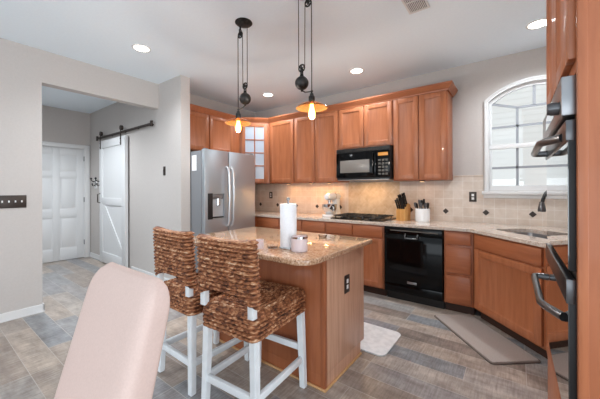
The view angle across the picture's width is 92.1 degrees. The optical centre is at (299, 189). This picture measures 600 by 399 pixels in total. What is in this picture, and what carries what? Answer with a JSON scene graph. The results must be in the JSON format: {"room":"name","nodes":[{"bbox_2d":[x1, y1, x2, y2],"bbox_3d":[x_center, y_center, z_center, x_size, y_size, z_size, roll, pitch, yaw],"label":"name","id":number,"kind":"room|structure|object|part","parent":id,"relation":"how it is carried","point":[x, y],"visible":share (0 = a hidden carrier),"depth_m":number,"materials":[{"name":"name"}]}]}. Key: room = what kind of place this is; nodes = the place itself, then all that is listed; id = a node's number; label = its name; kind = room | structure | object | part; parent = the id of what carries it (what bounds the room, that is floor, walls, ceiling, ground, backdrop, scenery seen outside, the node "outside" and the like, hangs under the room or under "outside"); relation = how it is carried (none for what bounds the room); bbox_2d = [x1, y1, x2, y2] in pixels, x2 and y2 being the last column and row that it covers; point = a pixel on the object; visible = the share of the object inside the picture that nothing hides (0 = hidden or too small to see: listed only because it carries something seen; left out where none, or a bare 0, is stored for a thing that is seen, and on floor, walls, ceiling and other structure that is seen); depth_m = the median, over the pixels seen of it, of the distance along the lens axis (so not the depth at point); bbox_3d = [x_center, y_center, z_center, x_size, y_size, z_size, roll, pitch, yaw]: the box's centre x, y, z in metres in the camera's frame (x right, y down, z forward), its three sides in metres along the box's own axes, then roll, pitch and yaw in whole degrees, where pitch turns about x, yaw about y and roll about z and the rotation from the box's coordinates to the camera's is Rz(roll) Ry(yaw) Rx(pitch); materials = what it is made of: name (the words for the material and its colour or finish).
{"room":"kitchen","nodes":[
{"label":"kitchen","id":0,"kind":"room"},
{"bbox_2d":[42,105,90,251],"bbox_3d":[-6.056,-0.081,2.916,0.120,2.740,6.660,0,0,37],"label":"wall","id":1,"kind":"structure","parent":0,"point":[59,125],"depth_m":5.25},
{"bbox_2d":[42,141,89,263],"bbox_3d":[-4.363,0.223,5.179,0.138,2.120,0.980,0,0,37],"label":"door","id":2,"kind":"structure","parent":1,"relation":"in","point":[65,167],"depth_m":5.25,"materials":[{"name":"white paint"}]},
{"bbox_2d":[0,38,254,313],"bbox_3d":[-3.438,-0.090,2.130,0.120,2.740,8.520,0,0,37],"label":"wall","id":3,"kind":"structure","parent":0,"point":[24,69],"depth_m":2.94,"materials":[{"name":"paint"}]},
{"bbox_2d":[0,195,26,207],"bbox_3d":[-2.817,0.117,2.847,0.018,0.124,0.184,0,0,37],"label":"light switch","id":4,"kind":"object","parent":3,"relation":"attached to","point":[6,201],"visible":1,"depth_m":2.84,"materials":[{"name":"brown metal"}]},
{"bbox_2d":[0,303,44,322],"bbox_3d":[-4.345,1.241,0.888,0.137,0.085,5.439,0,0,37],"label":"baseboard","id":5,"kind":"structure","parent":3,"relation":"attached to","point":[32,310],"depth_m":2.89,"materials":[{"name":"white paint"}]},
{"bbox_2d":[190,111,232,151],"bbox_3d":[-1.467,-0.837,4.389,0.345,0.550,0.900,0,0,37],"label":"upper cabinet","id":6,"kind":"object","parent":3,"relation":"attached to","point":[206,131],"visible":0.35,"depth_m":4.29,"materials":[{"name":"brown wood"}]},
{"bbox_3d":[-1.475,-0.837,4.106,0.020,0.526,0.412,0,0,37],"label":"door","id":7,"kind":"part","parent":6,"relation":"part of","materials":[{"name":"brown wood"}]},
{"bbox_3d":[-1.208,-0.838,4.465,0.020,0.526,0.439,0,0,37],"label":"door","id":8,"kind":"part","parent":6,"relation":"part of","materials":[{"name":"brown wood"}]},
{"bbox_2d":[233,126,239,152],"bbox_3d":[-1.166,-0.608,4.810,0.325,1.010,0.135,0,0,37],"label":"upper cabinet","id":9,"kind":"object","parent":3,"relation":"attached to","point":[236,143],"visible":0.04,"depth_m":4.70,"materials":[{"name":"brown wood"}]},
{"bbox_2d":[90,75,189,278],"bbox_3d":[-2.731,-0.092,4.676,3.120,2.740,0.130,0,0,37],"label":"wall","id":10,"kind":"structure","parent":0,"point":[155,198],"depth_m":4.16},
{"bbox_2d":[90,178,96,188],"bbox_3d":[-3.812,-0.120,5.333,0.100,0.203,0.102,0,0,37],"label":"coat hook","id":11,"kind":"object","parent":10,"relation":"attached to","point":[94,181],"visible":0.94,"depth_m":5.34,"materials":[{"name":"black metal"}]},
{"bbox_2d":[96,120,153,266],"bbox_3d":[-2.876,0.117,4.630,2.006,2.282,0.117,0,0,37],"label":"barn door","id":12,"kind":"structure","parent":10,"relation":"in","point":[113,152],"depth_m":4.77,"materials":[{"name":"white paint"}]},
{"bbox_3d":[-2.863,-0.927,4.653,2.006,0.080,0.060,0,0,37],"label":"barn door rail","id":13,"kind":"part","parent":12,"relation":"part of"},
{"bbox_2d":[90,252,169,280],"bbox_3d":[-2.724,1.235,4.664,3.137,0.085,0.147,0,0,37],"label":"baseboard","id":14,"kind":"structure","parent":10,"relation":"attached to","point":[93,255],"depth_m":4.38,"materials":[{"name":"white paint"}]},
{"bbox_2d":[0,0,545,113],"bbox_3d":[-1.793,-1.516,0.998,9.260,0.100,8.670,0,0,37],"label":"ceiling","id":15,"kind":"structure","parent":0,"point":[198,40],"depth_m":2.84,"materials":[{"name":"paint"}]},
{"bbox_2d":[132,44,150,52],"bbox_3d":[-1.641,-1.462,2.997,0.180,0.006,0.180,0,0,37],"label":"recessed light","id":16,"kind":"object","parent":15,"relation":"in","point":[138,47],"visible":1,"depth_m":3.00,"materials":[{"name":"white paint"}]},
{"bbox_2d":[225,17,251,131],"bbox_3d":[-0.539,-0.991,2.578,0.267,0.958,0.232,0,0,37],"label":"pendant light","id":17,"kind":"object","parent":15,"relation":"hanging from","point":[241,22],"visible":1,"depth_m":2.54,"materials":[{"name":"metal"}]},
{"bbox_3d":[-0.552,-0.617,2.588,0.232,0.051,0.232,0,0,37],"label":"lamp shade","id":18,"kind":"part","parent":17,"relation":"part of","materials":[{"name":"orange glass"}]},
{"bbox_3d":[-0.552,-0.573,2.588,0.050,0.121,0.050,0,0,37],"label":"bulb","id":19,"kind":"part","parent":17,"relation":"part of","materials":[{"name":"white"}]},
{"bbox_3d":[-0.506,-1.073,2.554,0.124,0.755,0.007,0,0,37],"label":"cord","id":20,"kind":"part","parent":17,"relation":"part of","materials":[{"name":"metal"}]},
{"bbox_2d":[262,93,273,96],"bbox_3d":[-0.494,-1.466,4.474,0.180,0.006,0.180,0,0,37],"label":"recessed light","id":21,"kind":"object","parent":15,"relation":"in","point":[263,94],"visible":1,"depth_m":4.46,"materials":[{"name":"white paint"}]},
{"bbox_2d":[295,0,327,118],"bbox_3d":[0.071,-0.993,2.125,0.267,0.958,0.232,0,0,37],"label":"pendant light","id":22,"kind":"object","parent":15,"relation":"hanging from","point":[311,106],"visible":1,"depth_m":2.13,"materials":[{"name":"metal"}]},
{"bbox_3d":[0.037,-1.075,2.150,0.124,0.755,0.007,0,0,37],"label":"cord","id":23,"kind":"part","parent":22,"relation":"part of","materials":[{"name":"metal"}]},
{"bbox_3d":[0.086,-0.575,2.114,0.050,0.121,0.050,0,0,37],"label":"bulb","id":24,"kind":"part","parent":22,"relation":"part of","materials":[{"name":"white"}]},
{"bbox_2d":[309,93,314,100],"bbox_3d":[0.086,-0.669,2.114,0.048,0.072,0.048,0,0,37],"label":"socket","id":25,"kind":"object","parent":22,"relation":"attached to","point":[311,98],"depth_m":2.10,"materials":[{"name":"metal"}]},
{"bbox_3d":[0.086,-0.619,2.114,0.232,0.051,0.232,0,0,37],"label":"lamp shade","id":26,"kind":"part","parent":22,"relation":"part of","materials":[{"name":"orange glass"}]},
{"bbox_2d":[349,68,363,73],"bbox_3d":[0.702,-1.471,3.585,0.180,0.006,0.180,0,0,37],"label":"recessed light","id":27,"kind":"object","parent":15,"relation":"in","point":[354,70],"visible":1,"depth_m":3.57,"materials":[{"name":"white paint"}]},
{"bbox_2d":[401,0,429,13],"bbox_3d":[0.891,-1.471,2.255,0.160,0.008,0.310,0,0,37],"label":"ceiling vent","id":28,"kind":"object","parent":15,"relation":"in","point":[412,6],"visible":1,"depth_m":2.31,"materials":[{"name":"metal"}]},
{"bbox_2d":[525,18,545,29],"bbox_3d":[2.123,-1.476,2.580,0.180,0.006,0.180,0,0,37],"label":"recessed light","id":29,"kind":"object","parent":15,"relation":"in","point":[539,23],"visible":0.8,"depth_m":2.58,"materials":[{"name":"white paint"}]},
{"bbox_2d":[0,257,547,398],"bbox_3d":[-1.783,1.324,0.998,9.260,0.100,8.670,0,0,37],"label":"floor","id":30,"kind":"structure","parent":0,"point":[428,360],"depth_m":2.10,"materials":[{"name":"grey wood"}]},
{"bbox_2d":[54,262,169,398],"bbox_3d":[-0.780,0.778,0.816,0.490,0.985,0.615,0,0,37],"label":"dining chair","id":31,"kind":"object","parent":30,"relation":"on","point":[114,352],"visible":1,"depth_m":0.91,"materials":[{"name":"pink"}]},
{"bbox_2d":[153,226,248,396],"bbox_3d":[-0.693,0.763,2.083,0.447,1.015,0.567,0,0,38],"label":"bar stool","id":32,"kind":"object","parent":30,"relation":"on","point":[174,251],"visible":0.66,"depth_m":1.83,"materials":[{"name":"wicker"}]},
{"bbox_3d":[-0.975,0.606,2.016,0.038,0.110,0.034,0,0,38],"label":"post","id":33,"kind":"part","parent":32,"relation":"part of","materials":[{"name":"white paint"}]},
{"bbox_3d":[-0.965,1.021,2.030,0.054,0.500,0.050,0,0,38],"label":"leg","id":34,"kind":"part","parent":32,"relation":"part of","materials":[{"name":"white paint"}]},
{"bbox_3d":[-0.836,0.431,1.899,0.447,0.350,0.101,0,0,38],"label":"woven backrest","id":35,"kind":"part","parent":32,"relation":"part of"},
{"bbox_3d":[-0.686,0.605,1.794,0.038,0.110,0.034,0,0,38],"label":"post","id":36,"kind":"part","parent":32,"relation":"part of","materials":[{"name":"white paint"}]},
{"bbox_3d":[-0.673,1.020,1.806,0.054,0.500,0.050,0,0,38],"label":"leg","id":37,"kind":"part","parent":32,"relation":"part of","materials":[{"name":"white paint"}]},
{"bbox_3d":[-0.680,0.706,2.099,0.427,0.159,0.525,0,0,38],"label":"woven seat","id":38,"kind":"part","parent":32,"relation":"part of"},
{"bbox_3d":[-0.691,1.020,2.385,0.054,0.500,0.050,0,0,38],"label":"leg","id":39,"kind":"part","parent":32,"relation":"part of","materials":[{"name":"white paint"}]},
{"bbox_3d":[-0.400,1.019,2.160,0.054,0.500,0.050,0,0,38],"label":"leg","id":40,"kind":"part","parent":32,"relation":"part of","materials":[{"name":"white paint"}]},
{"bbox_2d":[190,148,254,272],"bbox_3d":[-1.223,0.365,4.204,0.881,1.790,0.880,0,0,37],"label":"refrigerator","id":41,"kind":"object","parent":30,"relation":"on","point":[222,187],"visible":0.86,"depth_m":3.83,"materials":[{"name":"grey"}]},
{"bbox_2d":[192,155,196,170],"bbox_3d":[-1.377,-0.347,3.766,0.100,0.200,0.002,0,0,37],"label":"paper note","id":42,"kind":"object","parent":41,"relation":"attached to","point":[194,164],"visible":1,"depth_m":3.76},
{"bbox_3d":[-1.112,0.337,3.809,0.070,1.710,0.379,0,0,37],"label":"freezer door","id":43,"kind":"part","parent":41,"relation":"part of","materials":[{"name":"silver metal"}]},
{"bbox_3d":[-1.075,0.162,3.808,0.060,0.100,0.060,0,0,37],"label":"water spout","id":44,"kind":"part","parent":41,"relation":"part of","materials":[{"name":"silver metal"}]},
{"bbox_3d":[-0.962,0.091,3.894,0.091,0.827,0.031,0,0,37],"label":"handle","id":45,"kind":"part","parent":41,"relation":"part of","materials":[{"name":"silver metal"}]},
{"bbox_3d":[-0.919,0.091,3.951,0.091,0.827,0.031,0,0,37],"label":"handle","id":46,"kind":"part","parent":41,"relation":"part of","materials":[{"name":"silver metal"}]},
{"bbox_3d":[-0.847,0.336,4.166,0.070,1.710,0.493,0,0,37],"label":"fridge door","id":47,"kind":"part","parent":41,"relation":"part of","materials":[{"name":"silver metal"}]},
{"bbox_2d":[196,234,306,398],"bbox_3d":[-0.275,0.761,1.760,0.447,1.015,0.567,0,0,33],"label":"bar stool","id":48,"kind":"object","parent":30,"relation":"on","point":[250,309],"visible":1,"depth_m":1.58,"materials":[{"name":"wicker"}]},
{"bbox_3d":[-0.549,0.605,1.669,0.038,0.110,0.034,0,0,33],"label":"post","id":49,"kind":"part","parent":48,"relation":"part of","materials":[{"name":"white paint"}]},
{"bbox_3d":[-0.540,1.020,1.683,0.054,0.500,0.050,0,0,33],"label":"leg","id":50,"kind":"part","parent":48,"relation":"part of","materials":[{"name":"white paint"}]},
{"bbox_3d":[-0.401,0.429,1.563,0.447,0.350,0.101,0,0,33],"label":"woven backrest","id":51,"kind":"part","parent":48,"relation":"part of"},
{"bbox_3d":[-0.242,0.604,1.472,0.038,0.110,0.034,0,0,33],"label":"post","id":52,"kind":"part","parent":48,"relation":"part of","materials":[{"name":"white paint"}]},
{"bbox_3d":[-0.263,0.704,1.777,0.427,0.159,0.525,0,0,33],"label":"woven seat","id":53,"kind":"part","parent":48,"relation":"part of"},
{"bbox_3d":[-0.231,1.019,1.485,0.054,0.500,0.050,0,0,33],"label":"leg","id":54,"kind":"part","parent":48,"relation":"part of","materials":[{"name":"white paint"}]},
{"bbox_3d":[0.011,1.018,1.862,0.054,0.500,0.050,0,0,33],"label":"leg","id":55,"kind":"part","parent":48,"relation":"part of","materials":[{"name":"white paint"}]},
{"bbox_2d":[255,216,257,226],"bbox_3d":[-0.817,0.798,4.975,0.680,0.745,0.810,0,0,37],"label":"base cabinet","id":56,"kind":"object","parent":30,"relation":"on","point":[256,217],"visible":0.05,"depth_m":4.63,"materials":[{"name":"brown wood"}]},
{"bbox_2d":[255,210,550,249],"bbox_3d":[0.443,0.404,3.252,4.764,0.035,2.083,0,0,37],"label":"countertop","id":57,"kind":"structure","parent":56,"relation":"on","point":[502,231],"depth_m":3.07,"materials":[{"name":"stone"}]},
{"bbox_2d":[322,192,340,216],"bbox_3d":[0.475,0.212,4.233,0.334,0.348,0.249,0,0,-41],"label":"stand mixer","id":58,"kind":"object","parent":57,"relation":"on","point":[329,209],"visible":0.92,"depth_m":4.16,"materials":[{"name":"white metal"}]},
{"bbox_2d":[322,204,336,213],"bbox_3d":[0.432,0.282,4.204,0.236,0.148,0.228,0,0,37],"label":"bowl","id":59,"kind":"object","parent":58,"relation":"on","point":[327,208],"depth_m":4.13,"materials":[{"name":"silver metal"}]},
{"bbox_2d":[331,213,395,221],"bbox_3d":[0.845,0.359,3.870,0.720,0.051,0.500,0,0,37],"label":"gas cooktop","id":60,"kind":"object","parent":57,"relation":"in","point":[350,216],"visible":1,"depth_m":3.75,"materials":[{"name":"black"}]},
{"bbox_3d":[0.846,0.378,3.870,0.720,0.012,0.500,0,0,37],"label":"plate","id":61,"kind":"part","parent":60,"relation":"part of","materials":[{"name":"black"}]},
{"bbox_2d":[396,203,410,220],"bbox_3d":[1.296,0.276,3.628,0.140,0.215,0.116,0,0,-39],"label":"knife block","id":62,"kind":"object","parent":57,"relation":"on","point":[401,214],"visible":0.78,"depth_m":3.58,"materials":[{"name":"brown wood"}]},
{"bbox_2d":[415,208,429,221],"bbox_3d":[1.485,0.305,3.507,0.168,0.156,0.168,0,0,37],"label":"utensil crock","id":63,"kind":"object","parent":57,"relation":"on","point":[421,215],"visible":0.94,"depth_m":3.44,"materials":[{"name":"white ceramic"}]},
{"bbox_2d":[511,232,547,238],"bbox_3d":[2.081,0.508,2.490,0.410,0.182,0.690,0,0,-5],"label":"sink","id":64,"kind":"object","parent":57,"relation":"in","point":[522,233],"visible":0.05,"depth_m":2.77,"materials":[{"name":"grey metal"}]},
{"bbox_2d":[537,190,546,211],"bbox_3d":[2.350,0.182,2.678,0.380,0.396,0.118,0,0,-7],"label":"kitchen faucet","id":65,"kind":"object","parent":57,"relation":"on","point":[541,207],"visible":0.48,"depth_m":2.62,"materials":[{"name":"metal"}]},
{"bbox_3d":[2.335,0.162,2.676,0.320,0.356,0.029,0,0,-19],"label":"spout","id":66,"kind":"part","parent":65,"relation":"part of","materials":[{"name":"metal"}]},
{"bbox_2d":[258,217,279,228],"bbox_3d":[-0.309,0.847,4.703,0.450,0.845,0.622,0,0,37],"label":"base cabinet","id":67,"kind":"object","parent":30,"relation":"on","point":[265,222],"visible":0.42,"depth_m":4.44,"materials":[{"name":"brown wood"}]},
{"bbox_2d":[212,247,363,392],"bbox_3d":[-0.129,0.846,2.395,1.172,0.845,0.621,0,0,37],"label":"kitchen island","id":68,"kind":"object","parent":30,"relation":"on","point":[334,319],"visible":0.48,"depth_m":1.96,"materials":[{"name":"brown wood"}]},
{"bbox_2d":[193,227,371,265],"bbox_3d":[-0.219,0.406,2.307,1.315,0.035,0.910,0,0,37],"label":"island countertop","id":69,"kind":"structure","parent":68,"relation":"on","point":[320,249],"depth_m":2.07,"materials":[{"name":"stone"}]},
{"bbox_2d":[256,239,263,248],"bbox_3d":[-0.266,0.360,1.924,0.052,0.058,0.052,0,0,37],"label":"cup","id":70,"kind":"object","parent":69,"relation":"on","point":[261,241],"visible":0.88,"depth_m":1.90,"materials":[{"name":"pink ceramic"}]},
{"bbox_2d":[267,244,277,248],"bbox_3d":[-0.184,0.378,1.931,0.076,0.022,0.076,0,0,37],"label":"glass dish","id":71,"kind":"object","parent":69,"relation":"on","point":[270,246],"visible":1,"depth_m":1.91,"materials":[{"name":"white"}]},
{"bbox_2d":[279,197,290,249],"bbox_3d":[-0.078,0.219,1.927,0.124,0.338,0.124,0,0,37],"label":"paper towel holder","id":72,"kind":"object","parent":69,"relation":"on","point":[287,198],"visible":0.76,"depth_m":1.89,"materials":[{"name":"silver metal"}]},
{"bbox_2d":[280,203,296,247],"bbox_3d":[-0.078,0.235,1.927,0.110,0.281,0.110,0,0,37],"label":"paper towel roll","id":73,"kind":"object","parent":72,"relation":"on","point":[288,212],"visible":0.85,"depth_m":1.88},
{"bbox_2d":[291,235,307,252],"bbox_3d":[-0.004,0.341,1.835,0.108,0.094,0.108,0,0,37],"label":"candle jar","id":74,"kind":"object","parent":69,"relation":"on","point":[299,243],"visible":1,"depth_m":1.79,"materials":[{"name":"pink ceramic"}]},
{"bbox_3d":[0.153,0.845,1.831,0.027,0.845,0.032,0,0,37],"label":"corner trim","id":75,"kind":"part","parent":68,"relation":"part of","materials":[{"name":"brown wood"}]},
{"bbox_3d":[0.320,0.844,2.059,0.023,0.845,0.587,0,0,37],"label":"panel","id":76,"kind":"part","parent":68,"relation":"part of","materials":[{"name":"brown wood"}]},
{"bbox_2d":[344,274,349,293],"bbox_3d":[0.335,0.667,2.051,0.009,0.125,0.070,0,0,37],"label":"wall outlet","id":77,"kind":"object","parent":68,"relation":"attached to","point":[347,277],"visible":1,"depth_m":2.04,"materials":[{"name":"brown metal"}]},
{"bbox_2d":[297,219,302,230],"bbox_3d":[0.040,0.845,4.443,0.420,0.845,0.622,0,0,37],"label":"base cabinet","id":78,"kind":"object","parent":30,"relation":"on","point":[299,222],"visible":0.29,"depth_m":4.09,"materials":[{"name":"brown wood"}]},
{"bbox_3d":[-0.140,0.503,4.203,0.396,0.130,0.022,0,0,37],"label":"drawer","id":79,"kind":"part","parent":78,"relation":"part of","materials":[{"name":"brown wood"}]},
{"bbox_2d":[302,220,325,233],"bbox_3d":[0.365,0.844,4.202,0.390,0.845,0.622,0,0,37],"label":"base cabinet","id":80,"kind":"object","parent":30,"relation":"on","point":[307,225],"visible":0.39,"depth_m":3.95,"materials":[{"name":"brown wood"}]},
{"bbox_2d":[326,222,386,295],"bbox_3d":[0.839,0.843,3.850,0.790,0.845,0.622,0,0,37],"label":"base cabinet","id":81,"kind":"object","parent":30,"relation":"on","point":[374,253],"visible":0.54,"depth_m":3.47,"materials":[{"name":"brown wood"}]},
{"bbox_3d":[0.502,0.501,3.725,0.377,0.130,0.022,0,0,37],"label":"drawer","id":82,"kind":"part","parent":81,"relation":"part of","materials":[{"name":"brown wood"}]},
{"bbox_3d":[0.815,0.500,3.493,0.377,0.130,0.022,0,0,37],"label":"drawer","id":83,"kind":"part","parent":81,"relation":"part of","materials":[{"name":"brown wood"}]},
{"bbox_3d":[0.817,0.863,3.494,0.377,0.565,0.020,0,0,37],"label":"door","id":84,"kind":"part","parent":81,"relation":"part of","materials":[{"name":"brown wood"}]},
{"bbox_2d":[360,322,400,355],"bbox_3d":[0.379,1.259,2.634,0.960,0.014,0.445,0,0,37],"label":"kitchen rug","id":85,"kind":"object","parent":30,"relation":"on","point":[379,341],"visible":0.4,"depth_m":2.42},
{"bbox_2d":[385,226,444,308],"bbox_3d":[1.396,0.843,3.398,0.612,0.840,0.643,0,0,37],"label":"dishwasher","id":86,"kind":"object","parent":30,"relation":"on","point":[414,257],"visible":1,"depth_m":3.16,"materials":[{"name":"black metal"}]},
{"bbox_3d":[1.235,1.111,3.180,0.612,0.095,0.025,0,0,37],"label":"panel","id":87,"kind":"part","parent":86,"relation":"part of","materials":[{"name":"black"}]},
{"bbox_3d":[1.233,0.784,3.179,0.612,0.550,0.028,0,0,37],"label":"door","id":88,"kind":"part","parent":86,"relation":"part of","materials":[{"name":"black"}]},
{"bbox_3d":[1.231,0.463,3.178,0.612,0.078,0.032,0,0,37],"label":"control panel","id":89,"kind":"part","parent":86,"relation":"part of","materials":[{"name":"black"}]},
{"bbox_2d":[444,230,475,314],"bbox_3d":[1.773,0.839,3.156,0.262,0.845,0.622,0,0,37],"label":"base cabinet","id":90,"kind":"object","parent":30,"relation":"on","point":[458,245],"visible":0.88,"depth_m":2.91,"materials":[{"name":"brown wood"}]},
{"bbox_3d":[1.594,1.004,2.916,0.225,0.267,0.022,0,0,37],"label":"drawer","id":91,"kind":"part","parent":90,"relation":"part of","materials":[{"name":"brown wood"}]},
{"bbox_3d":[1.593,0.713,2.916,0.225,0.262,0.022,0,0,37],"label":"drawer","id":92,"kind":"part","parent":90,"relation":"part of","materials":[{"name":"brown wood"}]},
{"bbox_3d":[1.593,0.497,2.916,0.225,0.120,0.022,0,0,37],"label":"drawer","id":93,"kind":"part","parent":90,"relation":"part of","materials":[{"name":"brown wood"}]},
{"bbox_2d":[434,314,540,364],"bbox_3d":[1.549,1.254,2.500,0.388,0.016,0.820,0,0,-3],"label":"floor mat","id":94,"kind":"object","parent":30,"relation":"on","point":[495,348],"visible":1,"depth_m":2.38,"materials":[{"name":"beige rubber"}]},
{"bbox_2d":[474,233,547,358],"bbox_3d":[2.167,0.838,2.523,1.120,0.845,1.182,0,0,36],"label":"base cabinet","id":95,"kind":"object","parent":30,"relation":"on","point":[504,295],"visible":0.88,"depth_m":2.39,"materials":[{"name":"brown wood"}]},
{"bbox_3d":[1.732,0.497,2.459,0.020,0.130,0.709,0,0,-5],"label":"false drawer","id":96,"kind":"part","parent":95,"relation":"part of","materials":[{"name":"brown wood"}]},
{"bbox_2d":[546,259,548,356],"bbox_3d":[1.751,0.839,1.542,0.622,0.845,0.880,0,0,37],"label":"base cabinet","id":97,"kind":"object","parent":30,"relation":"on","point":[547,341],"visible":0.11,"depth_m":2.02,"materials":[{"name":"brown wood"}]},
{"bbox_2d":[546,0,599,398],"bbox_3d":[1.230,-0.036,0.905,0.695,2.600,0.790,0,0,37],"label":"tall cabinet","id":98,"kind":"object","parent":30,"relation":"on","point":[572,26],"visible":0.58,"depth_m":0.79,"materials":[{"name":"brown wood"}]},
{"bbox_3d":[1.076,-0.813,1.234,0.019,0.885,0.342,0,0,37],"label":"door","id":99,"kind":"part","parent":98,"relation":"part of","materials":[{"name":"brown wood"}]},
{"bbox_2d":[531,75,576,398],"bbox_3d":[1.182,0.214,0.939,0.663,1.080,0.685,0,0,37],"label":"double wall oven","id":100,"kind":"object","parent":98,"relation":"in","point":[559,122],"visible":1,"depth_m":0.90,"materials":[{"name":"black metal"}]},
{"bbox_3d":[0.768,-0.245,0.880,0.028,0.040,0.040,0,0,37],"label":"control knob","id":101,"kind":"part","parent":100,"relation":"part of","materials":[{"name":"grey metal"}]},
{"bbox_3d":[0.968,-0.269,1.097,0.033,0.113,0.685,0,0,37],"label":"control panel","id":102,"kind":"part","parent":100,"relation":"part of","materials":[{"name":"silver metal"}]},
{"bbox_3d":[0.979,0.935,1.094,0.018,0.420,0.690,0,0,37],"label":"drawer","id":103,"kind":"part","parent":98,"relation":"part of","materials":[{"name":"brown wood"}]},
{"bbox_3d":[0.869,-0.812,0.955,0.019,0.885,0.342,0,0,37],"label":"door","id":104,"kind":"part","parent":98,"relation":"part of","materials":[{"name":"brown wood"}]},
{"bbox_3d":[0.990,-0.011,1.082,0.022,2.550,0.732,0,0,37],"label":"frame","id":105,"kind":"part","parent":98,"relation":"part of","materials":[{"name":"brown wood"}]},
{"bbox_3d":[1.034,-0.011,0.608,0.655,2.550,0.020,0,0,37],"label":"panel","id":106,"kind":"part","parent":98,"relation":"part of","materials":[{"name":"brown wood"}]},
{"bbox_2d":[255,46,545,225],"bbox_3d":[1.107,-0.106,4.148,5.010,2.740,0.140,0,0,37],"label":"wall","id":107,"kind":"structure","parent":0,"point":[475,82],"depth_m":3.40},
{"bbox_2d":[239,123,274,183],"bbox_3d":[-0.786,-0.609,5.036,0.665,1.010,0.670,0,0,37],"label":"upper cabinet","id":108,"kind":"object","parent":107,"relation":"attached to","point":[254,139],"visible":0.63,"depth_m":4.81,"materials":[{"name":"brown wood"}]},
{"bbox_3d":[-0.751,-0.609,4.800,0.304,0.860,0.003,0,0,-9],"label":"glass","id":109,"kind":"part","parent":108,"relation":"part of","materials":[{"name":"white"}]},
{"bbox_3d":[-0.751,-0.609,4.799,0.424,0.980,0.020,0,0,-9],"label":"glass door","id":110,"kind":"part","parent":108,"relation":"part of","materials":[{"name":"brown wood"}]},
{"bbox_2d":[269,119,294,183],"bbox_3d":[-0.205,-0.611,4.813,0.525,1.010,0.345,0,0,37],"label":"upper cabinet","id":111,"kind":"object","parent":107,"relation":"attached to","point":[281,134],"visible":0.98,"depth_m":4.67,"materials":[{"name":"brown wood"}]},
{"bbox_2d":[294,111,348,182],"bbox_3d":[0.321,-0.613,4.422,0.785,1.010,0.345,0,0,37],"label":"upper cabinet","id":112,"kind":"object","parent":107,"relation":"attached to","point":[316,140],"visible":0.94,"depth_m":4.26,"materials":[{"name":"brown wood"}]},
{"bbox_3d":[0.069,-0.612,4.407,0.374,0.986,0.020,0,0,37],"label":"door","id":113,"kind":"part","parent":112,"relation":"part of","materials":[{"name":"brown wood"}]},
{"bbox_3d":[0.379,-0.613,4.176,0.374,0.986,0.020,0,0,37],"label":"door","id":114,"kind":"part","parent":112,"relation":"part of","materials":[{"name":"brown wood"}]},
{"bbox_2d":[339,100,392,149],"bbox_3d":[0.944,-0.840,3.958,0.770,0.560,0.345,0,0,37],"label":"upper cabinet","id":115,"kind":"object","parent":107,"relation":"attached to","point":[371,125],"visible":0.95,"depth_m":3.80,"materials":[{"name":"brown wood"}]},
{"bbox_3d":[0.695,-0.839,3.941,0.367,0.536,0.020,0,0,37],"label":"door","id":116,"kind":"part","parent":115,"relation":"part of","materials":[{"name":"brown wood"}]},
{"bbox_2d":[336,145,393,180],"bbox_3d":[0.909,-0.338,3.909,0.750,0.425,0.449,0,0,37],"label":"microwave","id":117,"kind":"object","parent":115,"relation":"attached to","point":[375,163],"visible":0.97,"depth_m":3.73,"materials":[{"name":"black metal"}]},
{"bbox_3d":[0.734,-0.325,3.821,0.567,0.330,0.028,0,0,37],"label":"door","id":118,"kind":"part","parent":117,"relation":"part of","materials":[{"name":"black"}]},
{"bbox_3d":[1.035,-0.326,3.599,0.172,0.330,0.026,0,0,37],"label":"control panel","id":119,"kind":"part","parent":117,"relation":"part of","materials":[{"name":"black"}]},
{"bbox_3d":[1.000,-0.841,3.715,0.367,0.536,0.020,0,0,37],"label":"door","id":120,"kind":"part","parent":115,"relation":"part of","materials":[{"name":"brown wood"}]},
{"bbox_2d":[255,175,546,225],"bbox_3d":[1.061,0.109,4.085,4.766,0.549,0.016,0,0,37],"label":"tile backsplash","id":121,"kind":"structure","parent":107,"relation":"attached to","point":[448,200],"depth_m":3.76,"materials":[{"name":"beige tile"}]},
{"bbox_2d":[469,192,476,201],"bbox_3d":[2.012,0.083,3.369,0.075,0.115,0.009,0,0,37],"label":"wall outlet","id":122,"kind":"object","parent":121,"relation":"attached to","point":[472,195],"visible":1,"depth_m":3.37,"materials":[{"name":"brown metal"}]},
{"bbox_2d":[393,90,452,180],"bbox_3d":[1.499,-0.617,3.547,0.610,1.010,0.345,0,0,37],"label":"upper cabinet","id":123,"kind":"object","parent":107,"relation":"attached to","point":[422,124],"visible":1,"depth_m":3.39,"materials":[{"name":"brown wood"}]},
{"bbox_2d":[190,80,457,123],"bbox_3d":[0.224,-1.150,4.081,3.524,0.081,1.160,0,0,13],"label":"crown molding","id":124,"kind":"structure","parent":123,"relation":"on","point":[450,86],"depth_m":3.87,"materials":[{"name":"brown wood"}]},
{"bbox_3d":[1.282,-0.617,3.506,0.287,0.986,0.020,0,0,37],"label":"door","id":125,"kind":"part","parent":123,"relation":"part of","materials":[{"name":"brown wood"}]},
{"bbox_3d":[1.522,-0.617,3.327,0.287,0.986,0.020,0,0,37],"label":"door","id":126,"kind":"part","parent":123,"relation":"part of","materials":[{"name":"brown wood"}]},
{"bbox_2d":[482,75,546,198],"bbox_3d":[2.476,-0.547,3.055,0.940,1.283,0.130,0,0,37],"label":"window","id":127,"kind":"structure","parent":107,"relation":"in","point":[523,191],"depth_m":3.17,"materials":[{"name":"white paint"}]},
{"bbox_3d":[2.461,0.054,3.033,0.940,0.080,0.075,0,0,37],"label":"sill","id":128,"kind":"part","parent":127,"relation":"part of","materials":[{"name":"white paint"}]},
{"label":"outside","id":129,"kind":"structure","parent":0,"visible":0},
{"bbox_2d":[492,85,546,190],"bbox_3d":[4.335,-0.057,4.997,11.000,4.620,0.207,0,0,37],"label":"neighboring house","id":130,"kind":"structure","parent":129,"point":[501,116],"depth_m":5.17,"materials":[{"name":"white"}]}
]}

